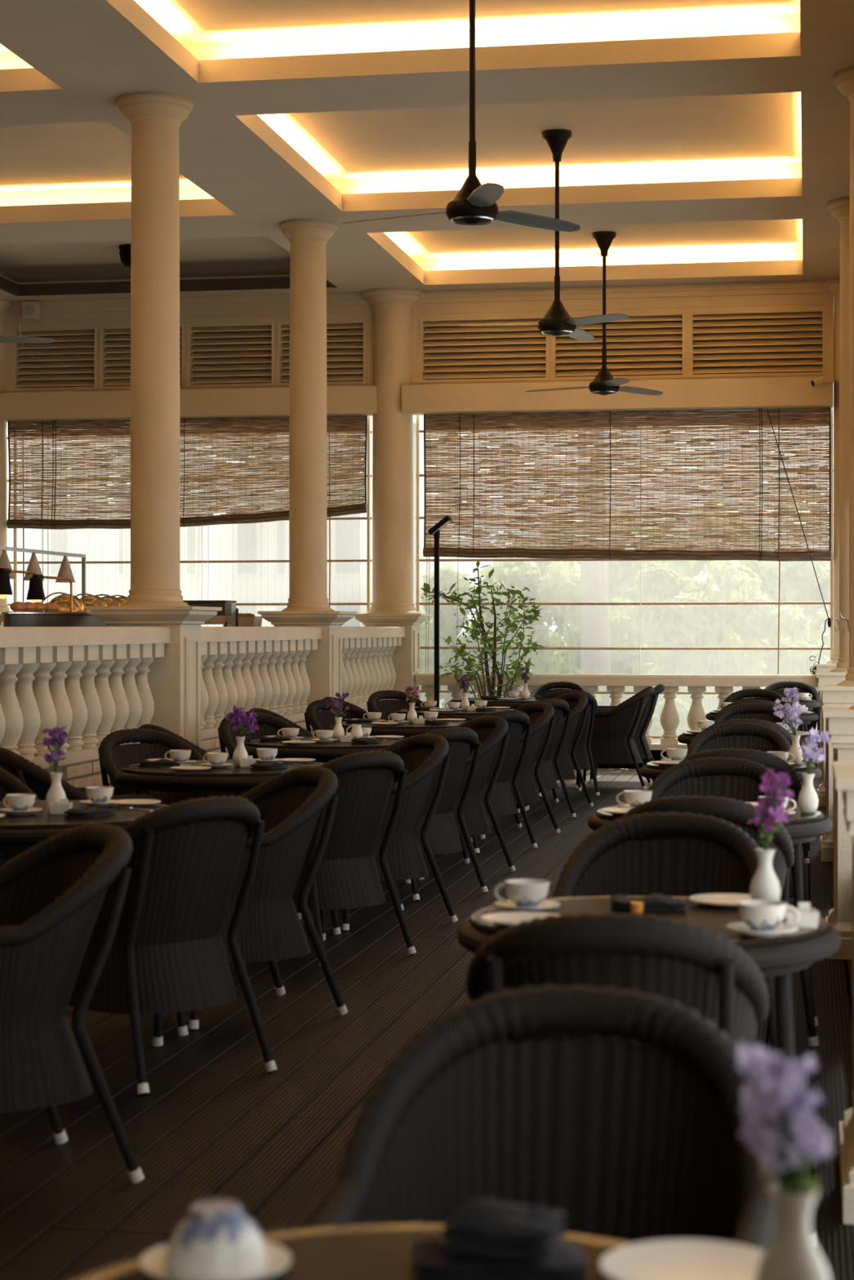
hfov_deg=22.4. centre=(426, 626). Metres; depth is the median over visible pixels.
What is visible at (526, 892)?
teacup
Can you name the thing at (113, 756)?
wicker armchair
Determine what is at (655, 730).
tree
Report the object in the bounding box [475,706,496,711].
napkin
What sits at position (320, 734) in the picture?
teacup
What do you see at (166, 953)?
wicker armchair
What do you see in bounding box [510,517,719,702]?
tree
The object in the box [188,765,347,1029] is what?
wicker armchair
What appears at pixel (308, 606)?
column
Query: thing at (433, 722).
napkin
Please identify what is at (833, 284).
column
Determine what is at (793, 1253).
vase
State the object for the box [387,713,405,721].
teacup
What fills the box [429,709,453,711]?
plate
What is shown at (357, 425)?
blind
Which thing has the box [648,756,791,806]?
wicker armchair
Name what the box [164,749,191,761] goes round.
teacup
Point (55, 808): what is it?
sugar bowl
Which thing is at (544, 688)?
wicker armchair
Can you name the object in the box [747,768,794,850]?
bunch
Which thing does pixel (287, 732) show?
teacup
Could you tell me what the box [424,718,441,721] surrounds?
saucer
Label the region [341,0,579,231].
ceiling fan
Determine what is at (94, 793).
teacup
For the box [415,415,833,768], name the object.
window
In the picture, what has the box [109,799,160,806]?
plate
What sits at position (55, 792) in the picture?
vase
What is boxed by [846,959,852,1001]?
trim
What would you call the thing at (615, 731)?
wicker armchair
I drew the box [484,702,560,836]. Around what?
wicker armchair
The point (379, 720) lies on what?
saucer
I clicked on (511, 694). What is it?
teacup
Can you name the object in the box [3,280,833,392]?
wall
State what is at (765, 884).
vase
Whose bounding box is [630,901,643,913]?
candle holder
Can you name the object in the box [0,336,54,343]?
ceiling fan
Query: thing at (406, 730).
round table
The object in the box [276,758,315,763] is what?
plate
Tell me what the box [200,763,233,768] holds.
saucer
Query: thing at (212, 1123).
floor
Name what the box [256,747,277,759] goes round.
teacup
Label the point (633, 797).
teacup
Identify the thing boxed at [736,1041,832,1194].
flowers
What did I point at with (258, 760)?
saucer
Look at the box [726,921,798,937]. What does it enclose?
saucer
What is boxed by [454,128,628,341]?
ceiling fan
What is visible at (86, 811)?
napkin
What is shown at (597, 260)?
junction box
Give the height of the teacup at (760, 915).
0.060 m
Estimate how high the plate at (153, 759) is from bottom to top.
0.015 m
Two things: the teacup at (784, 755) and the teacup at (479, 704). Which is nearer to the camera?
the teacup at (784, 755)
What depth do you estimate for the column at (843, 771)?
5.29 m
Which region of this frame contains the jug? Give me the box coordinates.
[346,724,363,739]
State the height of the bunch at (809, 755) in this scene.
0.180 m
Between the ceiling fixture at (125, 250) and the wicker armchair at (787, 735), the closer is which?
the wicker armchair at (787, 735)
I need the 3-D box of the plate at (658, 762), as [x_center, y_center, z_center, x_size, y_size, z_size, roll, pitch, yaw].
[1.120,0.632,9.959,0.184,0.015,0.184,0,0,10]
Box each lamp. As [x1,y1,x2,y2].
[0,568,35,599]
[26,573,72,612]
[426,515,452,707]
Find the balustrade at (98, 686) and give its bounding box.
[0,626,169,787]
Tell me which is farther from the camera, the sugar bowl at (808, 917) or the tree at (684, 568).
the tree at (684, 568)
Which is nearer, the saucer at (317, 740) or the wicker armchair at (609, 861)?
the wicker armchair at (609, 861)
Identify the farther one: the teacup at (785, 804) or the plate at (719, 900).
the teacup at (785, 804)
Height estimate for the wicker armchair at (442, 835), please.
0.883 m
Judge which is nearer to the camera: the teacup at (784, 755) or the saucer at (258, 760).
the teacup at (784, 755)
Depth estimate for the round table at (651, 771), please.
9.89 m
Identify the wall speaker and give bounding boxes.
[18,301,39,346]
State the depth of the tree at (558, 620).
44.20 m
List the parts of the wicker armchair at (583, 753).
leg, leg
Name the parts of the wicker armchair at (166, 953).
leg, leg, leg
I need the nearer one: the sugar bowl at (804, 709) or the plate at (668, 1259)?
the plate at (668, 1259)
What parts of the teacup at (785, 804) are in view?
handle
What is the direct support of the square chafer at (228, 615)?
on the countertop
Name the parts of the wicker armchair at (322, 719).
leg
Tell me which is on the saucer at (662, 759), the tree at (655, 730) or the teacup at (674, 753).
the teacup at (674, 753)
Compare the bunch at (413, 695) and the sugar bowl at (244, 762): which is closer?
the sugar bowl at (244, 762)
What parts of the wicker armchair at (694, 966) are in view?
leg, leg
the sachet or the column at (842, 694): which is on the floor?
the column at (842, 694)
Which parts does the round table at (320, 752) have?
glass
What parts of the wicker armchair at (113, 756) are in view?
leg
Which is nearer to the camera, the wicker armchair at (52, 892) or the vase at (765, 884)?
the vase at (765, 884)
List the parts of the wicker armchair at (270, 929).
leg, leg, leg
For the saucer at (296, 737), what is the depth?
12.11 m
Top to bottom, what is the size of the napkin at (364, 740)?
0.034 m
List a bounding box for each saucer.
[0,807,42,815]
[78,799,119,806]
[140,1240,291,1279]
[170,760,195,764]
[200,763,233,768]
[255,758,282,763]
[289,736,303,740]
[311,738,337,742]
[371,719,385,722]
[386,720,409,724]
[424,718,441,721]
[444,708,463,711]
[493,899,559,912]
[616,803,635,807]
[661,758,684,760]
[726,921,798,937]
[783,809,795,816]
[798,698,811,701]
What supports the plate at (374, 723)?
on the round table at (406, 730)
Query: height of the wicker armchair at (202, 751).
0.883 m
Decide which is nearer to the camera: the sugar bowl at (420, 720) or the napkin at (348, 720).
the sugar bowl at (420, 720)
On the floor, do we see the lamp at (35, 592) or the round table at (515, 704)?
the round table at (515, 704)
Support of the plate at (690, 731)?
on the round table at (686, 737)
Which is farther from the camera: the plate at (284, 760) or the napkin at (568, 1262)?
the plate at (284, 760)
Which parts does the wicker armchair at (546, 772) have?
leg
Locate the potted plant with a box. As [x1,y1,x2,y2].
[420,560,547,697]
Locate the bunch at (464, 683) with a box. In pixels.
[457,674,471,693]
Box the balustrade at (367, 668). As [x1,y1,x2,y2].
[341,626,404,712]
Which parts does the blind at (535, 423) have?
lift cord, lift cord, lift cord, lift cord, lift cord, lift cord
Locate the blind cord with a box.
[766,408,831,674]
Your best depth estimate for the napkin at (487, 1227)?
2.10 m
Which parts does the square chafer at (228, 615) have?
lid, leg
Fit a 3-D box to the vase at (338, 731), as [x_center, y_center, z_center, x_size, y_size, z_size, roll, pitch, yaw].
[-0.493,0.573,12.039,0.070,0.134,0.070,0,0,10]
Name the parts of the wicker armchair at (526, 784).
leg, leg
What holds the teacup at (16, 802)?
on the saucer at (33, 810)
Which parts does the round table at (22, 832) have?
leg, glass, leg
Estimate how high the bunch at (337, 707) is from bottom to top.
0.161 m
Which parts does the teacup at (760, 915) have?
handle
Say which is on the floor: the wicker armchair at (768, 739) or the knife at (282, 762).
the wicker armchair at (768, 739)
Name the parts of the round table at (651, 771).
glass, leg, leg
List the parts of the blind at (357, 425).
lift cord, lift cord, lift cord, lift cord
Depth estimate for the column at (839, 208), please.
17.02 m
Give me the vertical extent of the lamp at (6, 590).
0.378 m
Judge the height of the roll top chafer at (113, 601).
0.250 m
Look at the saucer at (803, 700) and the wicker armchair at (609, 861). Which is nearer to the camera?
the wicker armchair at (609, 861)
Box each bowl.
[48,798,72,814]
[239,755,256,767]
[339,732,352,742]
[413,715,425,724]
[466,703,476,711]
[721,702,733,707]
[766,751,788,760]
[781,902,819,928]
[800,705,808,712]
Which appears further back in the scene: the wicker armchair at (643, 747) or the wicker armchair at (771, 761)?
the wicker armchair at (643, 747)
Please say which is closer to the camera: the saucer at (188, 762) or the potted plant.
the saucer at (188, 762)
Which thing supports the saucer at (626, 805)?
on the round table at (802, 828)
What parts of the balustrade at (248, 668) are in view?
moulding, rail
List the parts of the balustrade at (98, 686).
rail, moulding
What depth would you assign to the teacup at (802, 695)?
18.57 m
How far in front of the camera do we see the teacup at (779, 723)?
12.78 m
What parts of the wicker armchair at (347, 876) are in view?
leg, leg, leg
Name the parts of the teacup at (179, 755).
handle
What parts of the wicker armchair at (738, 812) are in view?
leg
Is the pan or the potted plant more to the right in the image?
the potted plant
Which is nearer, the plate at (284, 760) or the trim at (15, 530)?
the plate at (284, 760)
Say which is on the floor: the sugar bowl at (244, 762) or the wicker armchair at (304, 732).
the wicker armchair at (304, 732)
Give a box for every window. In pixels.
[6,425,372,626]
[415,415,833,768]
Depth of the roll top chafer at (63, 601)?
14.85 m
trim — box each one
[0,275,337,296]
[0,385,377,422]
[13,408,832,695]
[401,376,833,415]
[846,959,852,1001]
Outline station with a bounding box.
[0,611,106,626]
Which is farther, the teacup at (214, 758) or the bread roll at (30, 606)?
the bread roll at (30, 606)
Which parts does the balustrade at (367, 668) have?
rail, moulding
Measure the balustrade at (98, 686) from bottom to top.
1.398 m
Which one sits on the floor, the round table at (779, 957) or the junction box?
the round table at (779, 957)
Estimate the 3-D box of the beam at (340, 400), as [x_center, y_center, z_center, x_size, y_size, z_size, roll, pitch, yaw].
[-3.191,-2.265,22.177,5.503,0.270,0.320,0,0,10]
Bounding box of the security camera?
[810,358,831,386]
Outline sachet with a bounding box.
[179,764,191,766]
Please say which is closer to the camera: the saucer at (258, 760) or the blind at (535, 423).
the saucer at (258, 760)
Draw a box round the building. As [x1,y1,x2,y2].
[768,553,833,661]
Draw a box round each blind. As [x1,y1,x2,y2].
[6,415,367,529]
[422,407,831,561]
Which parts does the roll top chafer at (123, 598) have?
lid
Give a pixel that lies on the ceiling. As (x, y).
(265, 138)
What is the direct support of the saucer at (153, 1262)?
on the round table at (380, 1251)
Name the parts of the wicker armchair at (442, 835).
leg, leg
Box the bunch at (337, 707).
[324,692,349,717]
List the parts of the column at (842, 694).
panel moulding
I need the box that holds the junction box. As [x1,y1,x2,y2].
[593,256,602,266]
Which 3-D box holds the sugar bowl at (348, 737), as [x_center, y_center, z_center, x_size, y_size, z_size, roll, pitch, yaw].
[-0.445,0.614,11.948,0.072,0.052,0.072,0,0,-2]
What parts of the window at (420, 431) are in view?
pull cord, pull cord, pull cord, balustrade, rail, pull cord, pull cord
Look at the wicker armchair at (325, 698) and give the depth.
15.88 m
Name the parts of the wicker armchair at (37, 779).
leg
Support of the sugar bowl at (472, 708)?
on the round table at (465, 714)
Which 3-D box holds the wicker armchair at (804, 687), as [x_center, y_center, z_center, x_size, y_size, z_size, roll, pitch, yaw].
[3.416,0.960,20.318,0.584,0.883,0.671,0,0,8]
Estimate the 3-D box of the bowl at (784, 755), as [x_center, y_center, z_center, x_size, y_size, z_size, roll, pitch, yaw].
[1.603,0.604,9.874,0.101,0.060,0.101,0,0,10]
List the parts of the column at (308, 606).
panel moulding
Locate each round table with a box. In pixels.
[0,800,188,1035]
[71,1223,633,1279]
[115,760,341,934]
[244,737,423,879]
[328,720,484,839]
[392,707,527,810]
[448,697,537,709]
[456,895,841,1246]
[587,805,833,1046]
[640,760,822,902]
[677,731,817,863]
[705,711,818,762]
[785,698,819,786]
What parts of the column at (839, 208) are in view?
panel moulding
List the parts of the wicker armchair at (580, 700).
leg, leg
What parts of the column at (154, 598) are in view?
panel moulding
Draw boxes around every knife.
[115,805,153,811]
[281,762,313,765]
[376,738,399,741]
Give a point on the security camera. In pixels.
(821, 380)
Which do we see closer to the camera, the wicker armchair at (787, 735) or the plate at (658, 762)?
the plate at (658, 762)
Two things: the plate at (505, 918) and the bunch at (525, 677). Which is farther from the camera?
the bunch at (525, 677)
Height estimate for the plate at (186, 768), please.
0.015 m
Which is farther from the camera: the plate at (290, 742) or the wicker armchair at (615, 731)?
the wicker armchair at (615, 731)
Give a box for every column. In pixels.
[0,300,13,626]
[85,92,222,747]
[257,218,356,733]
[353,288,432,694]
[577,422,611,706]
[813,276,839,770]
[814,196,849,806]
[817,66,853,862]
[822,705,853,959]
[832,761,853,1224]
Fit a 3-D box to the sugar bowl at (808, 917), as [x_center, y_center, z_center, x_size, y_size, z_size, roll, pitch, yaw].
[0.792,0.614,4.599,0.072,0.052,0.072,0,0,-1]
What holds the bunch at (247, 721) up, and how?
in the vase at (240, 752)
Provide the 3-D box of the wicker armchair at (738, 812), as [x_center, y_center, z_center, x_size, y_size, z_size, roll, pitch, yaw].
[0.881,0.960,6.922,0.585,0.883,0.671,0,0,10]
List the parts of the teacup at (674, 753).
handle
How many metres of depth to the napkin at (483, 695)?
19.16 m
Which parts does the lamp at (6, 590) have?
bulb, arm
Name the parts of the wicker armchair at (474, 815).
leg, leg, leg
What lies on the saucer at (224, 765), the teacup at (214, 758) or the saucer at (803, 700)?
the teacup at (214, 758)
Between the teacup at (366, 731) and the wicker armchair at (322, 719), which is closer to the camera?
the teacup at (366, 731)
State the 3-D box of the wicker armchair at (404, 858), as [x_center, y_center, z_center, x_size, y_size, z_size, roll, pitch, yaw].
[-0.234,0.960,10.283,0.671,0.883,0.585,0,0,-32]
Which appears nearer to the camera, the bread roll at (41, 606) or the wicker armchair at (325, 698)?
the bread roll at (41, 606)
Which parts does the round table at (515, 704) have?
glass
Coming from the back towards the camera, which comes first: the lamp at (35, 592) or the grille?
the grille
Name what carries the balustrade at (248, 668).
on the floor
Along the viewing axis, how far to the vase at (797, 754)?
10.01 m
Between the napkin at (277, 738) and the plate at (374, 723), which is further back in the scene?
the plate at (374, 723)
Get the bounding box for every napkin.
[63,806,115,817]
[138,758,177,766]
[249,761,287,769]
[259,735,290,741]
[346,718,372,723]
[350,737,380,743]
[407,706,429,710]
[411,1235,588,1279]
[424,719,448,724]
[438,1198,566,1260]
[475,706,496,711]
[480,694,500,698]
[482,696,502,699]
[610,893,686,911]
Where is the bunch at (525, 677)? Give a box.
[520,666,529,684]
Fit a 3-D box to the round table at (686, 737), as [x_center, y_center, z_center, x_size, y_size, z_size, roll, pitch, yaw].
[1.929,1.020,13.000,0.838,0.761,0.838,0,0,10]
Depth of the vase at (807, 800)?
7.40 m
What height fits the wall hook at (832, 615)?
0.135 m
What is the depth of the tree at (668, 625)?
30.71 m
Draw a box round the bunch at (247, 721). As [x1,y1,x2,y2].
[224,704,259,737]
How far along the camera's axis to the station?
13.24 m
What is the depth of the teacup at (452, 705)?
16.32 m
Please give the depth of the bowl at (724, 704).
16.26 m
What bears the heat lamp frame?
on the countertop
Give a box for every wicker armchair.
[0,746,155,853]
[0,767,40,862]
[0,822,144,1183]
[67,795,277,1094]
[97,728,243,804]
[138,724,244,793]
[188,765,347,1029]
[217,711,328,763]
[235,750,416,967]
[248,707,316,737]
[296,733,457,930]
[303,698,368,735]
[306,983,777,1250]
[322,697,344,710]
[366,689,425,719]
[404,726,488,901]
[422,715,515,871]
[466,911,768,1062]
[470,709,537,853]
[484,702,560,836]
[515,697,576,822]
[526,692,593,809]
[529,680,588,773]
[536,689,599,797]
[552,811,759,897]
[575,686,654,790]
[589,684,664,782]
[619,795,794,1079]
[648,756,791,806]
[680,747,802,905]
[684,721,791,760]
[707,718,791,746]
[712,702,786,724]
[718,699,796,731]
[720,688,787,707]
[764,680,821,767]
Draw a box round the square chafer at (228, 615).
[182,600,238,626]
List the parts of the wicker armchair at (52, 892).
leg, leg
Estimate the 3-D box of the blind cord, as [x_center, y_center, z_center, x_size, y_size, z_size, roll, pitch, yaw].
[3.580,-0.820,20.804,0.616,2.563,0.036,0,0,10]
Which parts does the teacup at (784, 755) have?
handle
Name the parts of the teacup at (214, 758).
handle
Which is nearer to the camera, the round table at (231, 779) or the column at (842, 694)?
the round table at (231, 779)
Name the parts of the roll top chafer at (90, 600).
lid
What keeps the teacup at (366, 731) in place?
on the saucer
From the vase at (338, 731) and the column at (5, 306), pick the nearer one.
the vase at (338, 731)
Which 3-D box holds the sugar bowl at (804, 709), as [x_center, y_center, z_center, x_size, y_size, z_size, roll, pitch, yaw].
[2.803,0.614,16.128,0.072,0.052,0.072,0,0,-1]
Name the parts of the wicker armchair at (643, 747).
leg, leg, leg, leg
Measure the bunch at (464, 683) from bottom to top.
0.166 m
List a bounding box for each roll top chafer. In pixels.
[40,591,88,612]
[75,593,110,626]
[96,594,124,606]
[111,594,127,603]
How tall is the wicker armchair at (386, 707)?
0.883 m
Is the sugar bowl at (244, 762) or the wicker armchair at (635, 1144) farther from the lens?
the sugar bowl at (244, 762)
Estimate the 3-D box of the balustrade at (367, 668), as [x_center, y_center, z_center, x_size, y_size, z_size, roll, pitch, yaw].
[-0.668,0.701,19.891,0.340,1.398,3.278,0,0,10]
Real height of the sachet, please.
0.010 m
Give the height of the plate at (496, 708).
0.015 m
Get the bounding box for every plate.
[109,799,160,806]
[146,758,172,760]
[169,765,211,771]
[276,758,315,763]
[281,740,315,744]
[370,722,398,725]
[373,735,404,739]
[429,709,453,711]
[440,718,466,721]
[480,911,560,926]
[490,706,510,709]
[497,697,517,700]
[600,807,632,815]
[600,1239,765,1279]
[649,760,680,765]
[685,730,701,733]
[688,893,751,907]
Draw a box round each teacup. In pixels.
[2,793,35,810]
[84,786,113,802]
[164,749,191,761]
[164,1200,267,1279]
[202,752,227,764]
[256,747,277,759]
[277,728,299,737]
[312,729,333,739]
[360,727,371,737]
[363,711,381,719]
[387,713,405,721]
[420,701,436,707]
[423,711,438,719]
[444,702,460,709]
[474,700,487,707]
[493,878,549,907]
[505,691,519,697]
[616,790,652,806]
[660,747,687,759]
[693,720,714,729]
[718,702,733,708]
[737,899,799,931]
[758,795,795,812]
[766,751,794,762]
[775,722,797,730]
[784,703,801,710]
[797,693,812,698]
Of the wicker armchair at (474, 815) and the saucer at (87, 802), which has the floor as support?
the wicker armchair at (474, 815)
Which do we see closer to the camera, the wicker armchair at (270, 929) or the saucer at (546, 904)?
the saucer at (546, 904)
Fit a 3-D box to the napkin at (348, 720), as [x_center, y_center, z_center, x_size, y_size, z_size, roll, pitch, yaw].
[-0.450,0.626,14.324,0.170,0.034,0.090,0,0,-2]
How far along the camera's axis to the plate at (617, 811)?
7.40 m
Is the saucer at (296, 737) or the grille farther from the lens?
the grille
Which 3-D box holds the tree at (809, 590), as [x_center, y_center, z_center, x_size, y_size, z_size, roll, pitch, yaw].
[6.535,0.582,36.447,3.150,4.061,2.341,0,0,14]
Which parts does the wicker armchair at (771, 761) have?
leg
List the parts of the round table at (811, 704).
glass, leg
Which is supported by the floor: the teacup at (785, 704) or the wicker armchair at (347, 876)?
the wicker armchair at (347, 876)
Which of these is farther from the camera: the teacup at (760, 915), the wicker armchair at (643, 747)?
the wicker armchair at (643, 747)
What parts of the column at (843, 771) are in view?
panel moulding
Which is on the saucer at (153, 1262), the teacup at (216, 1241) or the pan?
the teacup at (216, 1241)
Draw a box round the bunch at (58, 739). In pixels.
[40,725,67,773]
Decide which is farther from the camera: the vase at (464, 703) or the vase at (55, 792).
the vase at (464, 703)
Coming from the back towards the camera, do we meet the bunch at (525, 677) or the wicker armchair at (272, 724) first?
the bunch at (525, 677)
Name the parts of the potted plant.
stem, stem, stem, stem, stem, stem, stem, stem, stem, stem, stem, stem, stem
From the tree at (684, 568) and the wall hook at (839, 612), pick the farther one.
the tree at (684, 568)
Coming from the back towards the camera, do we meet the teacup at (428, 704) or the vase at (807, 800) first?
the teacup at (428, 704)
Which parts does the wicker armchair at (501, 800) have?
leg, leg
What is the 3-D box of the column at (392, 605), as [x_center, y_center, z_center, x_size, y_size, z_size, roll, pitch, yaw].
[-0.344,-0.979,21.737,0.690,4.757,0.690,0,0,10]
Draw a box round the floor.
[0,768,853,1279]
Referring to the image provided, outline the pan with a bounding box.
[222,613,262,626]
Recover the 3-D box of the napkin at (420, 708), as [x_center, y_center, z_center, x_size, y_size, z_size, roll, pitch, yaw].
[-0.064,0.626,16.490,0.170,0.034,0.090,0,0,-2]
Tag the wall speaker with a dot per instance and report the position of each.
(30, 310)
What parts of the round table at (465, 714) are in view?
glass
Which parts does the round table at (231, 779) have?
leg, leg, glass, leg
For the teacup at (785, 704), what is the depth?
16.00 m
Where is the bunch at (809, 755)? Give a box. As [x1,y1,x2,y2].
[796,727,830,773]
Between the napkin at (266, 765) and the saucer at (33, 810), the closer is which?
the saucer at (33, 810)
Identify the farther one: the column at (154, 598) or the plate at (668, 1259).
the column at (154, 598)
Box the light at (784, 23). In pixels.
[0,14,802,282]
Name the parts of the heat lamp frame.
lamp shade, lamp shade, lamp shade, post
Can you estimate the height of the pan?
0.127 m
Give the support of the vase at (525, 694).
on the round table at (515, 704)
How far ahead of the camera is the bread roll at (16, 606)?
13.10 m
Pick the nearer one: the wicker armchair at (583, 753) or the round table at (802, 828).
the round table at (802, 828)
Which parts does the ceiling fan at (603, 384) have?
blade, rod, blade, blade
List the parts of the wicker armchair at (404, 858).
leg, leg, leg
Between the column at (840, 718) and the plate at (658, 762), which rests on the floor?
the column at (840, 718)
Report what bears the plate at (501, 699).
on the round table at (515, 704)
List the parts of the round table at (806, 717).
glass, leg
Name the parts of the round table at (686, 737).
glass, leg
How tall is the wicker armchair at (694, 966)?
0.883 m
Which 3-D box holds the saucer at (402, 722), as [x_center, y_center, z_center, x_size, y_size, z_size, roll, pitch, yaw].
[-0.189,0.631,14.194,0.148,0.017,0.148,0,0,10]
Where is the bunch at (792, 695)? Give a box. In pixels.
[781,687,799,706]
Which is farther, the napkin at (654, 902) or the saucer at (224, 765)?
the saucer at (224, 765)
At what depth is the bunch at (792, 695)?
12.97 m
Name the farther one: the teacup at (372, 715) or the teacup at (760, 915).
the teacup at (372, 715)
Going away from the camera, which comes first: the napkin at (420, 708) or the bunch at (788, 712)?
the bunch at (788, 712)
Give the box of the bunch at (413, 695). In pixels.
[404,685,419,702]
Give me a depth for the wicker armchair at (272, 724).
13.12 m
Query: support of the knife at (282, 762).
on the round table at (231, 779)
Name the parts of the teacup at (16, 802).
handle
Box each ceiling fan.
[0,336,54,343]
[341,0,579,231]
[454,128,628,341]
[524,231,662,395]
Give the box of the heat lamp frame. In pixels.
[0,546,85,597]
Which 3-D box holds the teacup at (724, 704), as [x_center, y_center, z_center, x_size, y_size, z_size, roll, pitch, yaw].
[2.269,0.604,16.286,0.101,0.060,0.109,0,0,-40]
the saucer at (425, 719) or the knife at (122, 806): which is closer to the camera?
the knife at (122, 806)
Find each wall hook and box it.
[831,614,839,631]
[839,612,850,634]
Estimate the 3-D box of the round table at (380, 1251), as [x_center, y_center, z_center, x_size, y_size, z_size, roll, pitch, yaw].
[-0.011,1.020,1.930,0.838,0.761,0.838,0,0,10]
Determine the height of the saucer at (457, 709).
0.017 m
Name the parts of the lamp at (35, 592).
bulb, arm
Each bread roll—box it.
[9,601,26,611]
[22,601,36,611]
[33,602,46,611]
[44,602,57,611]
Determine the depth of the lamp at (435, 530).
20.02 m
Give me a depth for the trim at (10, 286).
21.63 m
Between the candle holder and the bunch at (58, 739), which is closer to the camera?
the candle holder
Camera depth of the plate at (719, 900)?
5.01 m
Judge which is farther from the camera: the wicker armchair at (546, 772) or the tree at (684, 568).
the tree at (684, 568)
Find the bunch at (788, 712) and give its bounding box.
[773,698,803,735]
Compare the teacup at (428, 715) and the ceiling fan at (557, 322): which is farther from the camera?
the ceiling fan at (557, 322)
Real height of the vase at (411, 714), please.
0.134 m
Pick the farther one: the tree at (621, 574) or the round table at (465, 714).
the tree at (621, 574)
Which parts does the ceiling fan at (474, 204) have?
blade, rod, blade, blade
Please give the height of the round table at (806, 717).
0.761 m
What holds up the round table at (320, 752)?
on the floor
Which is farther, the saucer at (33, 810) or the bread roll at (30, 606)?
the bread roll at (30, 606)
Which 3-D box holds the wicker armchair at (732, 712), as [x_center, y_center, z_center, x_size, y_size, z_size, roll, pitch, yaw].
[2.178,0.960,14.468,0.584,0.883,0.671,0,0,11]
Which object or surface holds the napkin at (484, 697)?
on the round table at (515, 704)
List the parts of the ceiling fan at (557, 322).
blade, rod, blade, blade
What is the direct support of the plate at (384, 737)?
on the round table at (320, 752)
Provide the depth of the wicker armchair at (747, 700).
15.29 m
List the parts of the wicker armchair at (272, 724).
leg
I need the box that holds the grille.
[23,304,34,315]
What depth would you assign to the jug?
12.01 m
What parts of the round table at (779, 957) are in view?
glass, leg, leg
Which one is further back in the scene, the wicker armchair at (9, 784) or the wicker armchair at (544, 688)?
the wicker armchair at (544, 688)
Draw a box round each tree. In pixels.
[419,557,581,707]
[466,520,639,670]
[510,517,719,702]
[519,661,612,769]
[608,560,817,720]
[648,694,690,742]
[651,489,827,650]
[732,546,833,675]
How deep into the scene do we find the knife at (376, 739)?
12.13 m
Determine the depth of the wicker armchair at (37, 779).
9.19 m
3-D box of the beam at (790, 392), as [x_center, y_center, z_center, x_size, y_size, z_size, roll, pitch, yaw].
[1.854,-2.265,21.290,4.222,0.270,0.320,0,0,10]
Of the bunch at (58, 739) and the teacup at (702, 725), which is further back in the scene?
the teacup at (702, 725)
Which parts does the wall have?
louvre frame, louvre frame, louvre frame, louvre frame, louvre frame, louvre frame, louvre frame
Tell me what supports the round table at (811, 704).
on the floor
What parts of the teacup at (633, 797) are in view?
handle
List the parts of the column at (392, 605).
panel moulding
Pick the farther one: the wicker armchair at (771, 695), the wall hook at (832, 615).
the wicker armchair at (771, 695)
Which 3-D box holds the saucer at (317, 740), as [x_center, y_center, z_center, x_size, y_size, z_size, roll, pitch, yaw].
[-0.566,0.631,11.920,0.148,0.017,0.148,0,0,10]
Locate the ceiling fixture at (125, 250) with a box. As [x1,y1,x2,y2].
[118,244,130,267]
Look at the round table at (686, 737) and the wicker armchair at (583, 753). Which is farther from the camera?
the wicker armchair at (583, 753)
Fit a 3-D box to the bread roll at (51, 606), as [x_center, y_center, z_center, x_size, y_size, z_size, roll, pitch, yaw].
[-2.370,-0.119,13.577,0.101,0.064,0.104,0,0,10]
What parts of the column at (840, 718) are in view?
panel moulding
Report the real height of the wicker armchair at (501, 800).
0.883 m
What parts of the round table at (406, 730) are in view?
glass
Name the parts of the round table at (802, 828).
glass, leg, leg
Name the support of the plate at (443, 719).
on the round table at (406, 730)
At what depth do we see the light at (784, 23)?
17.30 m
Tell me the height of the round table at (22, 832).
0.761 m
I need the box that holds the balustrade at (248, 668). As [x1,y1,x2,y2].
[200,626,321,757]
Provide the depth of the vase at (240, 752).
9.89 m
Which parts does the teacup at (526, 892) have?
handle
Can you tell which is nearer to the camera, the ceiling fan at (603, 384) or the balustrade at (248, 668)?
the balustrade at (248, 668)
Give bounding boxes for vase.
[45,772,66,811]
[232,736,247,766]
[332,716,344,741]
[406,702,417,723]
[460,693,469,710]
[521,684,529,698]
[749,848,780,901]
[755,1182,830,1279]
[788,735,803,764]
[797,773,818,813]
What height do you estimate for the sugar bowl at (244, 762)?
0.052 m
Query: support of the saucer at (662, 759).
on the round table at (651, 771)
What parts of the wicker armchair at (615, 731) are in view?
leg, leg, leg, leg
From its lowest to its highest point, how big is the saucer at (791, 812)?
0.017 m
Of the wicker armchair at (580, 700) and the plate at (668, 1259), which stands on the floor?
the wicker armchair at (580, 700)
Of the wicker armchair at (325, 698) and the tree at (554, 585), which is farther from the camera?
the tree at (554, 585)
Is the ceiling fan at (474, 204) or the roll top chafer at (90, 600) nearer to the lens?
the ceiling fan at (474, 204)
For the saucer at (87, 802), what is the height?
0.017 m
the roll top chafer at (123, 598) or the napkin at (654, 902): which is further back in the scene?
the roll top chafer at (123, 598)
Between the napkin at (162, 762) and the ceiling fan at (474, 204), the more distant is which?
the ceiling fan at (474, 204)
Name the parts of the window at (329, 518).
pull cord, pull cord, pull cord, pull cord, pull cord, pull cord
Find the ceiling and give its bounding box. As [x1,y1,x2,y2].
[0,0,853,302]

